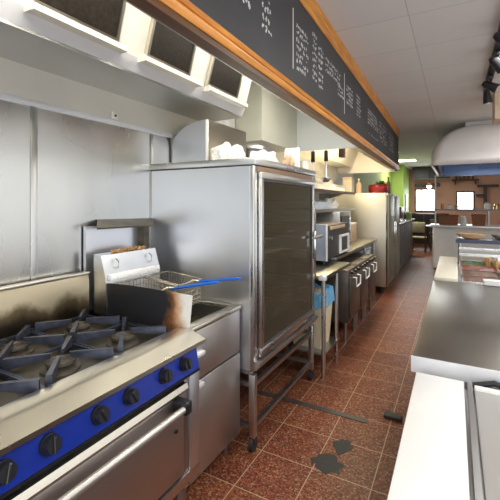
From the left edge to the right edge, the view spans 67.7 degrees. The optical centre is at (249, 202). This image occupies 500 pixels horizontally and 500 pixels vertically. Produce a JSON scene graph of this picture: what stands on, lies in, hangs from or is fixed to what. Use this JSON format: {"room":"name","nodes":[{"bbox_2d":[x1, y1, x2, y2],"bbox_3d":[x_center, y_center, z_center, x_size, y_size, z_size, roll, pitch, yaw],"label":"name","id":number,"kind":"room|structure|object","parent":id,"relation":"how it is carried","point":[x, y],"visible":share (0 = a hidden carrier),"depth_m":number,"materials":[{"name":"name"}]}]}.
{"room":"commercial kitchen","nodes":[
{"label":"commercial kitchen","id":0,"kind":"room"},
{"bbox_2d":[171,119,391,201],"bbox_3d":[1.756,0.100,7.365,0.120,2.880,17.800,0,0,29],"label":"wall","id":1,"kind":"structure","parent":0,"point":[337,179],"depth_m":7.00,"materials":[{"name":"beige tile"}]},
{"bbox_2d":[0,99,170,315],"bbox_3d":[-1.522,0.417,1.262,0.018,1.845,3.745,0,0,29],"label":"wall panel","id":2,"kind":"object","parent":1,"relation":"attached to","point":[61,174],"depth_m":2.09,"materials":[{"name":"metal"}]},
{"bbox_2d":[0,92,172,137],"bbox_3d":[-1.517,-0.521,1.262,0.026,0.033,3.750,0,0,29],"label":"trim","id":3,"kind":"structure","parent":1,"relation":"attached to","point":[3,96],"depth_m":2.17,"materials":[{"name":"silver metal"}]},
{"bbox_2d":[0,57,197,135],"bbox_3d":[-1.366,-0.627,1.550,0.012,0.185,4.400,0,0,29],"label":"trim","id":4,"kind":"structure","parent":1,"relation":"attached to","point":[16,79],"depth_m":2.20,"materials":[{"name":"silver metal"}]},
{"bbox_2d":[111,112,117,119],"bbox_3d":[-0.875,-0.564,2.409,0.022,0.043,0.050,0,0,29],"label":"wall sensor","id":5,"kind":"object","parent":1,"relation":"attached to","point":[114,115],"visible":1,"depth_m":2.40,"materials":[{"name":"beige paint"}]},
{"bbox_2d":[0,0,356,152],"bbox_3d":[-0.565,-0.950,1.828,1.148,0.680,5.660,0,0,29],"label":"extraction hood","id":6,"kind":"object","parent":1,"relation":"attached to","point":[269,121],"visible":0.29,"depth_m":2.23,"materials":[{"name":"metal"}]},
{"bbox_2d":[24,0,127,53],"bbox_3d":[-0.779,-0.790,1.717,0.070,0.040,0.501,0,0,29],"label":"ledge","id":7,"kind":"object","parent":6,"relation":"attached to","point":[30,6],"visible":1,"depth_m":1.65,"materials":[{"name":"beige paint"}]},
{"bbox_2d":[33,0,126,41],"bbox_3d":[-0.728,-1.020,1.667,0.152,0.430,0.444,0,0,29],"label":"grease filter","id":8,"kind":"object","parent":6,"relation":"attached to","point":[105,17],"visible":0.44,"depth_m":1.75,"materials":[{"name":"grey metal"}]},
{"bbox_2d":[137,54,202,87],"bbox_3d":[-0.474,-0.790,2.272,0.070,0.040,0.536,0,0,29],"label":"ledge","id":9,"kind":"object","parent":6,"relation":"attached to","point":[142,58],"visible":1,"depth_m":2.21,"materials":[{"name":"beige paint"}]},
{"bbox_2d":[144,18,195,75],"bbox_3d":[-0.436,-1.020,2.199,0.152,0.430,0.379,0,0,29],"label":"grease filter","id":10,"kind":"object","parent":6,"relation":"attached to","point":[163,45],"visible":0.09,"depth_m":2.18,"materials":[{"name":"grey metal"}]},
{"bbox_2d":[205,55,242,97],"bbox_3d":[-0.154,-1.020,2.712,0.152,0.430,0.399,0,0,29],"label":"grease filter","id":11,"kind":"object","parent":6,"relation":"attached to","point":[220,76],"visible":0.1,"depth_m":2.70,"materials":[{"name":"grey metal"}]},
{"bbox_2d":[203,85,247,107],"bbox_3d":[-0.178,-0.790,2.810,0.070,0.040,0.546,0,0,29],"label":"ledge","id":12,"kind":"object","parent":6,"relation":"attached to","point":[207,88],"visible":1,"depth_m":2.75,"materials":[{"name":"beige paint"}]},
{"bbox_2d":[315,188,354,199],"bbox_3d":[1.020,-0.092,5.373,0.510,0.164,2.000,0,0,29],"label":"wall shelf","id":13,"kind":"object","parent":1,"relation":"attached to","point":[323,193],"visible":0.56,"depth_m":5.89,"materials":[{"name":"silver metal"}]},
{"bbox_2d":[315,181,322,188],"bbox_3d":[0.716,-0.221,4.747,0.350,0.099,0.310,0,0,29],"label":"carton","id":14,"kind":"object","parent":13,"relation":"on","point":[318,184],"visible":0.33,"depth_m":4.67,"materials":[{"name":"beige cardboard"}]},
{"bbox_2d":[316,179,332,189],"bbox_3d":[0.911,-0.240,5.102,0.350,0.139,0.380,0,0,29],"label":"carton","id":15,"kind":"object","parent":13,"relation":"on","point":[328,185],"visible":0.22,"depth_m":5.01,"materials":[{"name":"beige cardboard"}]},
{"bbox_2d":[333,185,344,190],"bbox_3d":[1.183,-0.215,5.598,0.350,0.089,0.550,0,0,29],"label":"carton","id":16,"kind":"object","parent":13,"relation":"on","point":[335,187],"visible":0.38,"depth_m":5.46,"materials":[{"name":"beige cardboard"}]},
{"bbox_2d":[316,208,354,212],"bbox_3d":[1.020,0.158,5.373,0.510,0.164,2.000,0,0,29],"label":"wall shelf","id":17,"kind":"object","parent":1,"relation":"attached to","point":[335,209],"visible":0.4,"depth_m":5.04,"materials":[{"name":"metal"}]},
{"bbox_2d":[315,202,332,208],"bbox_3d":[0.797,0.032,4.896,0.400,0.094,0.670,0,0,29],"label":"plastic tub","id":18,"kind":"object","parent":17,"relation":"on","point":[318,205],"visible":0.48,"depth_m":4.78,"materials":[{"name":"white plastic"}]},
{"bbox_2d":[316,198,338,208],"bbox_3d":[1.131,0.001,5.488,0.341,0.156,0.676,0,0,29],"label":"folded cloth","id":19,"kind":"object","parent":17,"relation":"on","point":[334,204],"visible":0.47,"depth_m":5.34,"materials":[{"name":"white fabric"}]},
{"bbox_2d":[300,147,394,173],"bbox_3d":[1.440,-0.915,5.588,1.040,0.730,2.840,0,0,29],"label":"extraction hood","id":20,"kind":"object","parent":1,"relation":"attached to","point":[356,160],"depth_m":6.57,"materials":[{"name":"beige metal"}]},
{"bbox_3d":[0.886,-0.976,4.477,0.420,0.548,0.016,0,0,29],"label":"utensil rail","id":21,"kind":"object","parent":20,"relation":"hanging from","visible":0},
{"bbox_2d":[311,151,315,181],"bbox_3d":[0.767,-0.492,4.542,0.070,0.465,0.018,0,0,29],"label":"turner","id":22,"kind":"object","parent":21,"relation":"hanging from","point":[312,152],"visible":0.52,"depth_m":4.54,"materials":[{"name":"black plastic"}]},
{"bbox_2d":[320,150,330,182],"bbox_3d":[0.891,-0.482,4.409,0.124,0.485,0.131,0,0,29],"label":"ladle","id":23,"kind":"object","parent":21,"relation":"hanging from","point":[325,179],"visible":0.94,"depth_m":4.45,"materials":[{"name":"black metal"}]},
{"bbox_2d":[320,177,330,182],"bbox_3d":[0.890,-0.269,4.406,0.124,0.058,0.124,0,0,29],"label":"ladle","id":24,"kind":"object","parent":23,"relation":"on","point":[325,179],"depth_m":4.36,"materials":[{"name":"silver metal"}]},
{"bbox_2d":[392,165,409,211],"bbox_3d":[5.680,0.100,13.995,0.370,2.880,2.000,0,0,29],"label":"wall","id":25,"kind":"structure","parent":1,"relation":"attached to","point":[401,178],"depth_m":13.16,"materials":[{"name":"green paint"}]},
{"bbox_2d":[173,243,435,499],"bbox_3d":[3.771,1.590,6.257,4.720,0.100,17.800,0,0,29],"label":"floor","id":26,"kind":"structure","parent":0,"point":[372,375],"depth_m":2.72,"materials":[{"name":"tile"}]},
{"bbox_2d":[0,271,205,499],"bbox_3d":[-0.812,0.969,1.530,0.933,1.142,1.020,0,0,29],"label":"gas range","id":27,"kind":"object","parent":26,"relation":"on","point":[92,407],"visible":1,"depth_m":1.43,"materials":[{"name":"metal"}]},
{"bbox_2d":[0,274,88,340],"bbox_3d":[-1.196,0.542,1.747,0.050,0.275,0.990,0,0,29],"label":"backsplash","id":28,"kind":"structure","parent":27,"relation":"attached to","point":[61,299],"depth_m":1.92,"materials":[{"name":"metal"}]},
{"bbox_2d":[83,218,240,499],"bbox_3d":[-0.503,0.821,2.268,0.790,1.438,0.570,0,0,29],"label":"fryer","id":29,"kind":"object","parent":26,"relation":"on","point":[115,251],"depth_m":2.15,"materials":[{"name":"metal"}]},
{"bbox_2d":[117,277,218,292],"bbox_3d":[-0.460,0.532,2.118,0.600,0.219,0.208,0,0,29],"label":"basket","id":30,"kind":"object","parent":29,"relation":"on","point":[175,287],"visible":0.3,"depth_m":2.17,"materials":[{"name":"metal"}]},
{"bbox_2d":[146,271,241,304],"bbox_3d":[-0.345,0.543,2.321,0.604,0.197,0.223,0,0,29],"label":"basket","id":31,"kind":"object","parent":29,"relation":"on","point":[198,280],"visible":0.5,"depth_m":2.37,"materials":[{"name":"metal"}]},
{"bbox_2d":[240,324,313,451],"bbox_3d":[-0.064,1.290,2.978,0.818,0.500,1.152,0,0,29],"label":"stand","id":32,"kind":"object","parent":26,"relation":"on","point":[254,380],"visible":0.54,"depth_m":2.52,"materials":[{"name":"metal"}]},
{"bbox_2d":[150,157,322,371],"bbox_3d":[-0.042,0.379,2.986,0.919,1.322,1.157,0,0,29],"label":"cabinet","id":33,"kind":"object","parent":32,"relation":"on","point":[253,219],"visible":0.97,"depth_m":2.55,"materials":[{"name":"metal"}]},
{"bbox_2d":[172,119,245,162],"bbox_3d":[-0.318,-0.449,3.061,0.334,0.333,0.582,0,0,29],"label":"cowl","id":34,"kind":"object","parent":33,"relation":"on","point":[194,142],"visible":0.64,"depth_m":2.82,"materials":[{"name":"silver metal"}]},
{"bbox_2d":[210,142,246,159],"bbox_3d":[-0.148,-0.368,2.751,0.250,0.170,0.471,0,0,29],"label":"folded cloth","id":35,"kind":"object","parent":33,"relation":"on","point":[224,151],"visible":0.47,"depth_m":2.59,"materials":[{"name":"white fabric"}]},
{"bbox_2d":[246,143,267,157],"bbox_3d":[-0.001,-0.412,3.424,0.340,0.261,0.340,0,0,29],"label":"vent cap","id":36,"kind":"object","parent":33,"relation":"on","point":[250,147],"visible":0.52,"depth_m":3.34,"materials":[{"name":"metal"}]},
{"bbox_2d":[250,150,278,162],"bbox_3d":[0.102,-0.361,3.038,0.214,0.156,0.424,0,0,29],"label":"plastic bag","id":37,"kind":"object","parent":33,"relation":"on","point":[262,154],"visible":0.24,"depth_m":2.94,"materials":[{"name":"white plastic"}]},
{"bbox_2d":[282,155,294,165],"bbox_3d":[0.318,-0.340,3.042,0.106,0.114,0.145,0,0,29],"label":"packet","id":38,"kind":"object","parent":33,"relation":"on","point":[288,160],"visible":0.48,"depth_m":3.00,"materials":[{"name":"beige paper"}]},
{"bbox_2d":[285,148,299,166],"bbox_3d":[0.362,-0.377,3.190,0.140,0.187,0.030,0,0,29],"label":"paper packet","id":39,"kind":"object","parent":33,"relation":"on","point":[294,152],"visible":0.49,"depth_m":3.16,"materials":[{"name":"white paper"}]},
{"bbox_2d":[300,161,309,168],"bbox_3d":[0.478,-0.324,3.257,0.094,0.082,0.094,0,0,29],"label":"tub","id":40,"kind":"object","parent":33,"relation":"on","point":[303,164],"visible":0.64,"depth_m":3.22,"materials":[{"name":"paint"}]},
{"bbox_2d":[258,390,367,422],"bbox_3d":[0.449,1.538,2.834,0.855,0.004,0.050,0,0,29],"label":"floor strip","id":41,"kind":"object","parent":26,"relation":"on","point":[287,399],"visible":1,"depth_m":2.80,"materials":[{"name":"grey metal"}]},
{"bbox_2d":[284,261,349,378],"bbox_3d":[0.476,1.087,3.849,0.905,0.905,0.895,0,0,29],"label":"work table","id":42,"kind":"object","parent":26,"relation":"on","point":[327,270],"visible":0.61,"depth_m":3.44,"materials":[{"name":"metal"}]},
{"bbox_2d":[284,336,338,354],"bbox_3d":[0.394,1.333,3.675,0.850,0.015,0.460,0,0,29],"label":"shelf","id":43,"kind":"object","parent":42,"relation":"attached to","point":[332,340],"depth_m":3.44,"materials":[{"name":"metal"}]},
{"bbox_2d":[293,283,334,348],"bbox_3d":[0.584,1.058,3.559,0.370,0.531,0.376,0,0,29],"label":"waste bin","id":44,"kind":"object","parent":42,"relation":"on","point":[330,298],"visible":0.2,"depth_m":3.44,"materials":[{"name":"plastic"}]},
{"bbox_2d":[316,222,349,263],"bbox_3d":[0.778,0.430,4.357,0.565,0.420,0.935,0,0,29],"label":"microwave","id":45,"kind":"object","parent":42,"relation":"on","point":[335,241],"visible":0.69,"depth_m":4.03,"materials":[{"name":"metal"}]},
{"bbox_2d":[310,453,344,473],"bbox_3d":[0.455,1.538,2.204,0.203,0.001,0.183,0,0,29],"label":"floor patch","id":46,"kind":"object","parent":26,"relation":"on","point":[326,463],"depth_m":2.20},
{"bbox_2d":[315,263,360,341],"bbox_3d":[0.864,1.140,4.489,0.889,0.800,0.500,0,0,29],"label":"oven","id":47,"kind":"object","parent":26,"relation":"on","point":[349,278],"visible":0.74,"depth_m":4.14,"materials":[{"name":"metal"}]},
{"bbox_2d":[332,439,353,453],"bbox_3d":[0.581,1.538,2.354,0.132,0.001,0.165,0,0,29],"label":"floor patch","id":48,"kind":"object","parent":26,"relation":"on","point":[341,446],"depth_m":2.36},
{"bbox_2d":[338,257,369,327],"bbox_3d":[1.110,1.140,4.936,0.889,0.800,0.480,0,0,29],"label":"oven","id":49,"kind":"object","parent":26,"relation":"on","point":[362,262],"visible":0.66,"depth_m":4.72,"materials":[{"name":"metal"}]},
{"bbox_2d":[331,238,376,295],"bbox_3d":[1.195,0.990,5.391,0.800,1.100,2.440,0,0,29],"label":"countertop","id":50,"kind":"structure","parent":26,"relation":"on","point":[360,243],"depth_m":5.44,"materials":[{"name":"metal"}]},
{"bbox_2d":[316,211,350,243],"bbox_3d":[1.116,0.360,5.377,0.575,0.480,0.600,0,0,29],"label":"microwave","id":51,"kind":"object","parent":50,"relation":"on","point":[336,216],"visible":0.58,"depth_m":5.10,"materials":[{"name":"metal"}]},
{"bbox_2d":[351,222,356,241],"bbox_3d":[1.464,0.460,5.985,0.410,0.290,0.410,0,0,29],"label":"storage box","id":52,"kind":"object","parent":50,"relation":"on","point":[353,224],"visible":0.28,"depth_m":5.92,"materials":[{"name":"beige cardboard"}]},
{"bbox_3d":[1.583,1.123,5.920,0.482,0.235,0.352,0,0,29],"label":"crate","id":53,"kind":"object","parent":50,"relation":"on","visible":0},
{"bbox_2d":[356,246,370,253],"bbox_3d":[1.650,0.865,6.043,0.482,0.279,0.632,0,0,29],"label":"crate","id":54,"kind":"object","parent":53,"relation":"on","point":[368,249],"visible":0.14,"depth_m":6.03,"materials":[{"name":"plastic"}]},
{"bbox_2d":[346,253,376,316],"bbox_3d":[1.351,1.140,5.374,0.889,0.800,0.480,0,0,29],"label":"oven","id":55,"kind":"object","parent":26,"relation":"on","point":[370,257],"visible":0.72,"depth_m":5.16,"materials":[{"name":"metal"}]},
{"bbox_2d":[334,193,398,292],"bbox_3d":[2.267,0.685,7.081,0.950,1.710,1.405,0,0,29],"label":"fridge","id":56,"kind":"object","parent":26,"relation":"on","point":[376,215],"visible":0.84,"depth_m":6.40,"materials":[{"name":"metal"}]},
{"bbox_2d":[343,177,353,191],"bbox_3d":[1.785,-0.317,6.755,0.164,0.292,0.204,0,0,29],"label":"carton","id":57,"kind":"object","parent":56,"relation":"on","point":[348,182],"visible":0.81,"depth_m":6.67,"materials":[{"name":"beige cardboard"}]},
{"bbox_2d":[356,179,361,192],"bbox_3d":[1.937,-0.301,6.638,0.100,0.260,0.100,0,0,29],"label":"bottle","id":58,"kind":"object","parent":56,"relation":"on","point":[358,185],"visible":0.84,"depth_m":6.60,"materials":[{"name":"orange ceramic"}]},
{"bbox_2d":[368,183,387,192],"bbox_3d":[2.288,-0.268,6.673,0.330,0.194,0.330,0,0,29],"label":"cooking pot","id":59,"kind":"object","parent":56,"relation":"on","point":[374,188],"visible":0.88,"depth_m":6.54,"materials":[{"name":"red metal"}]},
{"bbox_2d":[386,177,390,192],"bbox_3d":[2.531,-0.321,6.825,0.080,0.300,0.080,0,0,29],"label":"bottle","id":60,"kind":"object","parent":56,"relation":"on","point":[388,182],"visible":0.81,"depth_m":6.79,"materials":[{"name":"brown glass"}]},
{"bbox_2d":[384,411,401,421],"bbox_3d":[1.024,1.528,2.672,0.120,0.025,0.070,0,0,29],"label":"wedge","id":61,"kind":"object","parent":26,"relation":"on","point":[389,415],"visible":1,"depth_m":2.66,"materials":[{"name":"black rubber"}]},
{"bbox_2d":[399,218,414,270],"bbox_3d":[3.697,1.000,9.579,0.650,1.080,3.850,0,0,29],"label":"countertop","id":62,"kind":"structure","parent":26,"relation":"on","point":[406,227],"depth_m":9.39,"materials":[{"name":"grey metal"}]},
{"bbox_2d":[399,206,407,221],"bbox_3d":[3.659,0.220,9.457,0.600,0.480,0.700,0,0,29],"label":"coffee machine","id":63,"kind":"object","parent":62,"relation":"on","point":[401,208],"visible":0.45,"depth_m":9.16,"materials":[{"name":"silver metal"}]},
{"bbox_2d":[399,218,414,225],"bbox_3d":[3.697,0.480,9.579,0.650,0.040,3.850,0,0,29],"label":"countertop","id":64,"kind":"structure","parent":62,"relation":"on","point":[409,220],"depth_m":9.34,"materials":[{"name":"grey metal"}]},
{"bbox_2d":[406,212,411,218],"bbox_3d":[4.484,0.357,10.544,0.170,0.204,0.167,0,0,29],"label":"jar","id":65,"kind":"object","parent":62,"relation":"on","point":[408,214],"visible":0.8,"depth_m":10.48,"materials":[{"name":"green glass"}]},
{"bbox_2d":[413,222,426,252],"bbox_3d":[5.337,1.065,11.784,0.420,0.950,0.425,0,0,29],"label":"dining chair","id":66,"kind":"object","parent":26,"relation":"on","point":[419,227],"visible":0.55,"depth_m":11.58,"materials":[{"name":"beige fabric"}]},
{"bbox_2d":[412,213,448,243],"bbox_3d":[6.841,0.965,14.155,1.250,1.150,0.440,0,0,29],"label":"sideboard","id":67,"kind":"object","parent":26,"relation":"on","point":[419,217],"visible":0.42,"depth_m":14.08,"materials":[{"name":"brown wood"}]},
{"bbox_2d":[429,219,438,246],"bbox_3d":[6.557,1.065,13.173,0.420,0.950,0.425,0,0,29],"label":"dining chair","id":68,"kind":"object","parent":26,"relation":"on","point":[430,220],"visible":0.32,"depth_m":13.37,"materials":[{"name":"brown wood"}]},
{"bbox_2d":[430,222,438,250],"bbox_3d":[6.016,1.065,11.981,0.420,0.950,0.425,0,0,29],"label":"dining chair","id":69,"kind":"object","parent":26,"relation":"on","point":[431,228],"visible":0.41,"depth_m":11.89,"materials":[{"name":"brown wood"}]},
{"bbox_2d":[411,280,499,390],"bbox_3d":[1.520,1.090,2.102,0.962,0.900,1.761,0,0,29],"label":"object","id":70,"kind":"object","parent":26,"relation":"on","point":[458,338],"visible":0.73,"depth_m":1.82,"materials":[{"name":"metal"}]},
{"bbox_2d":[483,279,499,286],"bbox_3d":[1.895,0.618,2.881,0.161,0.040,0.081,0,0,29],"label":"plastic box","id":71,"kind":"object","parent":70,"relation":"on","point":[488,282],"visible":1,"depth_m":2.87,"materials":[{"name":"white plastic"}]},
{"bbox_2d":[429,223,499,267],"bbox_3d":[5.658,1.030,8.455,2.830,1.020,0.830,0,0,29],"label":"countertop","id":72,"kind":"structure","parent":26,"relation":"on","point":[444,236],"depth_m":8.59,"materials":[{"name":"white plastic"}]},
{"bbox_2d":[438,215,458,224],"bbox_3d":[4.743,0.402,8.918,0.437,0.234,0.324,0,0,29],"label":"wicker basket","id":73,"kind":"object","parent":72,"relation":"on","point":[443,219],"visible":0.99,"depth_m":8.79,"materials":[{"name":"brown wicker"}]},
{"bbox_2d":[459,216,467,224],"bbox_3d":[4.987,0.414,8.719,0.178,0.209,0.178,0,0,-16],"label":"jug","id":74,"kind":"object","parent":72,"relation":"on","point":[463,220],"visible":0.91,"depth_m":8.67,"materials":[{"name":"white plastic"}]},
{"bbox_2d":[429,223,499,228],"bbox_3d":[5.658,0.545,8.455,2.830,0.050,0.830,0,0,29],"label":"countertop","id":75,"kind":"structure","parent":72,"relation":"on","point":[432,224],"depth_m":8.52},
{"bbox_2d":[435,175,499,225],"bbox_3d":[5.642,-0.070,8.481,2.583,1.180,0.400,0,0,29],"label":"shelf","id":76,"kind":"object","parent":72,"relation":"on","point":[487,210],"visible":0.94,"depth_m":8.68,"materials":[{"name":"metal"}]},
{"bbox_2d":[484,202,490,208],"bbox_3d":[5.459,0.062,8.581,0.132,0.164,0.132,0,0,29],"label":"pot","id":77,"kind":"object","parent":76,"relation":"on","point":[487,205],"visible":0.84,"depth_m":8.54,"materials":[{"name":"white plastic"}]},
{"bbox_2d":[493,203,499,208],"bbox_3d":[5.617,0.077,8.495,0.132,0.134,0.132,0,0,29],"label":"pot","id":78,"kind":"object","parent":76,"relation":"on","point":[495,206],"visible":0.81,"depth_m":8.45,"materials":[{"name":"gold metal"}]},
{"bbox_2d":[471,214,485,225],"bbox_3d":[5.278,0.392,8.624,0.302,0.254,0.320,0,0,29],"label":"wicker basket","id":79,"kind":"object","parent":72,"relation":"on","point":[477,219],"visible":0.99,"depth_m":8.51,"materials":[{"name":"brown wicker"}]},
{"bbox_2d":[457,260,491,284],"bbox_3d":[2.290,1.087,3.491,0.950,0.905,1.395,0,0,29],"label":"fridge","id":80,"kind":"object","parent":26,"relation":"on","point":[459,271],"visible":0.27,"depth_m":3.29,"materials":[{"name":"metal"}]},
{"bbox_2d":[434,256,457,281],"bbox_3d":[1.945,0.634,3.677,0.177,0.039,1.382,0,0,29],"label":"cutting board","id":81,"kind":"object","parent":80,"relation":"on","point":[447,267],"visible":0.84,"depth_m":3.43,"materials":[{"name":"white plastic"}]},
{"bbox_2d":[460,261,491,270],"bbox_3d":[2.412,0.690,3.952,0.320,0.096,0.310,0,0,29],"label":"pan","id":82,"kind":"object","parent":80,"relation":"on","point":[474,263],"visible":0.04,"depth_m":4.09,"materials":[{"name":"green metal"}]},
{"bbox_2d":[483,258,490,265],"bbox_3d":[2.432,0.585,3.821,0.074,0.110,0.074,0,0,29],"label":"spice jar","id":83,"kind":"object","parent":82,"relation":"on","point":[486,261],"visible":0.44,"depth_m":3.79,"materials":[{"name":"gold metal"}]},
{"bbox_2d":[459,247,499,267],"bbox_3d":[2.520,0.567,3.768,0.715,0.146,0.548,0,0,29],"label":"glass canopy","id":84,"kind":"object","parent":80,"relation":"on","point":[461,248],"visible":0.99,"depth_m":3.70,"materials":[{"name":"white"}]},
{"bbox_2d":[461,269,499,277],"bbox_3d":[2.104,0.690,3.391,0.320,0.096,0.310,0,0,29],"label":"pan","id":85,"kind":"object","parent":80,"relation":"on","point":[463,272],"visible":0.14,"depth_m":3.51,"materials":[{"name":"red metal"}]},
{"bbox_2d":[461,265,499,271],"bbox_3d":[2.258,0.690,3.671,0.320,0.096,0.310,0,0,29],"label":"pan","id":86,"kind":"object","parent":80,"relation":"on","point":[463,267],"visible":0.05,"depth_m":3.79,"materials":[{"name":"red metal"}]},
{"bbox_2d":[492,257,499,267],"bbox_3d":[2.435,0.590,3.682,0.074,0.100,0.074,0,0,29],"label":"spice jar","id":87,"kind":"object","parent":86,"relation":"on","point":[495,260],"visible":0.95,"depth_m":3.66,"materials":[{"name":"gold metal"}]},
{"bbox_2d":[461,275,499,282],"bbox_3d":[1.950,0.690,3.111,0.320,0.096,0.310,0,0,29],"label":"pan","id":88,"kind":"object","parent":80,"relation":"on","point":[463,277],"visible":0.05,"depth_m":3.27,"materials":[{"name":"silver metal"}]},
{"bbox_2d":[456,237,499,259],"bbox_3d":[3.073,0.981,4.184,1.345,1.118,0.407,0,0,29],"label":"shelf","id":89,"kind":"object","parent":26,"relation":"on","point":[459,240],"visible":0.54,"depth_m":4.28,"materials":[{"name":"metal"}]},
{"bbox_2d":[456,232,486,238],"bbox_3d":[2.625,0.391,4.422,0.323,0.066,0.323,0,0,29],"label":"bowl","id":90,"kind":"object","parent":89,"relation":"on","point":[466,235],"visible":0.99,"depth_m":4.34,"materials":[{"name":"beige wood"}]},
{"bbox_2d":[491,234,499,239],"bbox_3d":[2.917,0.396,4.330,0.202,0.056,0.202,0,0,29],"label":"bowl","id":91,"kind":"object","parent":89,"relation":"on","point":[496,236],"visible":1,"depth_m":4.31,"materials":[{"name":"metal"}]},
{"bbox_2d":[464,380,499,499],"bbox_3d":[0.700,1.106,0.599,0.890,0.868,1.565,0,0,29],"label":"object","id":92,"kind":"structure","parent":26,"relation":"on","point":[482,405],"depth_m":1.08,"materials":[{"name":"metal"}]},
{"bbox_2d":[387,372,469,499],"bbox_3d":[0.362,0.693,0.769,0.167,0.030,1.577,0,0,29],"label":"cutting board","id":93,"kind":"object","parent":92,"relation":"on","point":[431,463],"visible":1,"depth_m":1.04,"materials":[{"name":"white plastic"}]},
{"bbox_2d":[472,381,499,388],"bbox_3d":[1.020,0.687,1.339,0.405,0.047,0.042,0,0,29],"label":"power cable","id":94,"kind":"object","parent":92,"relation":"on","point":[483,383],"visible":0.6,"depth_m":1.41,"materials":[{"name":"black rubber"}]},
{"bbox_2d":[316,0,499,168],"bbox_3d":[3.771,-1.390,6.257,4.720,0.100,17.800,0,0,29],"label":"ceiling","id":95,"kind":"structure","parent":0,"point":[427,63],"depth_m":3.44,"materials":[{"name":"tile"}]},
{"bbox_2d":[127,0,399,170],"bbox_3d":[0.685,-0.967,3.012,0.074,0.743,8.940,0,0,28],"label":"menu board","id":96,"kind":"object","parent":95,"relation":"hanging from","point":[291,49],"visible":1,"depth_m":2.20,"materials":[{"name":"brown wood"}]},
{"bbox_2d":[399,158,417,161],"bbox_3d":[4.874,-1.327,11.585,0.560,0.026,0.600,0,0,29],"label":"recessed light","id":97,"kind":"object","parent":95,"relation":"in","point":[413,159],"visible":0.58,"depth_m":11.53,"materials":[{"name":"white plastic"}]},
{"bbox_2d":[399,159,415,161],"bbox_3d":[4.874,-1.317,11.585,0.480,0.006,0.520,0,0,29],"label":"diffuser","id":98,"kind":"object","parent":97,"relation":"attached to","point":[400,160],"depth_m":11.53,"materials":[{"name":"beige plastic"}]},
{"bbox_2d":[431,120,499,176],"bbox_3d":[4.851,-0.975,6.748,2.700,0.730,3.000,0,0,29],"label":"hood","id":99,"kind":"object","parent":95,"relation":"attached to","point":[473,149],"visible":1,"depth_m":5.93,"materials":[{"name":"metal"}]},
{"bbox_2d":[483,23,499,92],"bbox_3d":[1.784,-1.320,2.580,0.060,0.040,4.240,0,0,29],"label":"track","id":100,"kind":"object","parent":95,"relation":"attached to","point":[491,71],"visible":0.32,"depth_m":3.57,"materials":[{"name":"black plastic"}]},
{"bbox_2d":[483,89,492,103],"bbox_3d":[2.696,-1.214,4.226,0.094,0.181,0.104,0,0,29],"label":"track spotlight","id":101,"kind":"object","parent":100,"relation":"hanging from","point":[487,98],"visible":0.8,"depth_m":4.20,"materials":[{"name":"black plastic"}]},
{"bbox_2d":[482,75,499,92],"bbox_3d":[2.474,-1.213,3.829,0.164,0.182,0.105,0,0,29],"label":"track spotlight","id":102,"kind":"object","parent":100,"relation":"hanging from","point":[493,87],"visible":1,"depth_m":3.81,"materials":[{"name":"black metal"}]},
{"bbox_2d":[488,50,499,73],"bbox_3d":[2.141,-1.210,3.220,0.154,0.188,0.101,0,0,-1],"label":"track spotlight","id":103,"kind":"object","parent":100,"relation":"hanging from","point":[494,60],"visible":1,"depth_m":3.20,"materials":[{"name":"black metal"}]},
{"bbox_2d":[493,32,499,43],"bbox_3d":[1.872,-1.211,2.730,0.158,0.186,0.111,0,0,29],"label":"track spotlight","id":104,"kind":"object","parent":100,"relation":"hanging from","point":[496,36],"visible":1,"depth_m":2.75,"materials":[{"name":"black plastic"}]},
{"bbox_2d":[412,167,449,179],"bbox_3d":[6.740,-1.120,13.868,1.250,0.440,0.400,0,0,29],"label":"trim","id":105,"kind":"structure","parent":0,"point":[417,172],"depth_m":13.80,"materials":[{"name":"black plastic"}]},
{"bbox_2d":[410,169,499,224],"bbox_3d":[8.051,0.100,13.918,4.600,2.880,0.150,0,0,29],"label":"wall","id":106,"kind":"structure","parent":0,"point":[446,193],"depth_m":13.89,"materials":[{"name":"paint"}]},
{"bbox_2d":[405,194,407,210],"bbox_3d":[5.768,-0.010,13.746,0.023,0.600,0.650,0,0,29],"label":"picture","id":107,"kind":"object","parent":106,"relation":"attached to","point":[406,196],"visible":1,"depth_m":13.64,"materials":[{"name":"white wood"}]},
{"bbox_2d":[415,188,434,211],"bbox_3d":[6.833,-0.110,14.547,0.740,0.900,0.160,0,0,29],"label":"window","id":108,"kind":"structure","parent":106,"relation":"in","point":[424,198],"depth_m":14.57,"materials":[{"name":"white glass"}]},
{"bbox_2d":[415,183,439,186],"bbox_3d":[6.863,-0.690,14.445,0.890,0.140,0.070,0,0,29],"label":"trim","id":109,"kind":"structure","parent":106,"relation":"attached to","point":[420,184],"depth_m":14.44,"materials":[{"name":"brown wood"}]},
{"bbox_2d":[456,191,474,208],"bbox_3d":[8.017,-0.075,13.897,0.600,0.730,0.160,0,0,29],"label":"window","id":110,"kind":"structure","parent":106,"relation":"in","point":[464,199],"depth_m":13.93,"materials":[{"name":"white glass"}]},
{"bbox_2d":[452,179,478,184],"bbox_3d":[7.933,-0.780,13.755,0.850,0.200,0.250,0,0,29],"label":"wall shelf","id":111,"kind":"object","parent":106,"relation":"attached to","point":[454,180],"visible":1,"depth_m":13.66,"materials":[{"name":"brown wood"}]},
{"bbox_2d":[476,184,498,203],"bbox_3d":[8.545,-0.210,13.446,0.680,0.900,0.199,0,0,29],"label":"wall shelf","id":112,"kind":"object","parent":106,"relation":"attached to","point":[491,185],"visible":0.88,"depth_m":13.43,"materials":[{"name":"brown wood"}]},
{"bbox_2d":[492,91,499,123],"bbox_3d":[3.963,-1.175,4.126,2.130,0.330,0.350,0,0,29],"label":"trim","id":113,"kind":"structure","parent":0,"point":[496,98],"depth_m":4.48,"materials":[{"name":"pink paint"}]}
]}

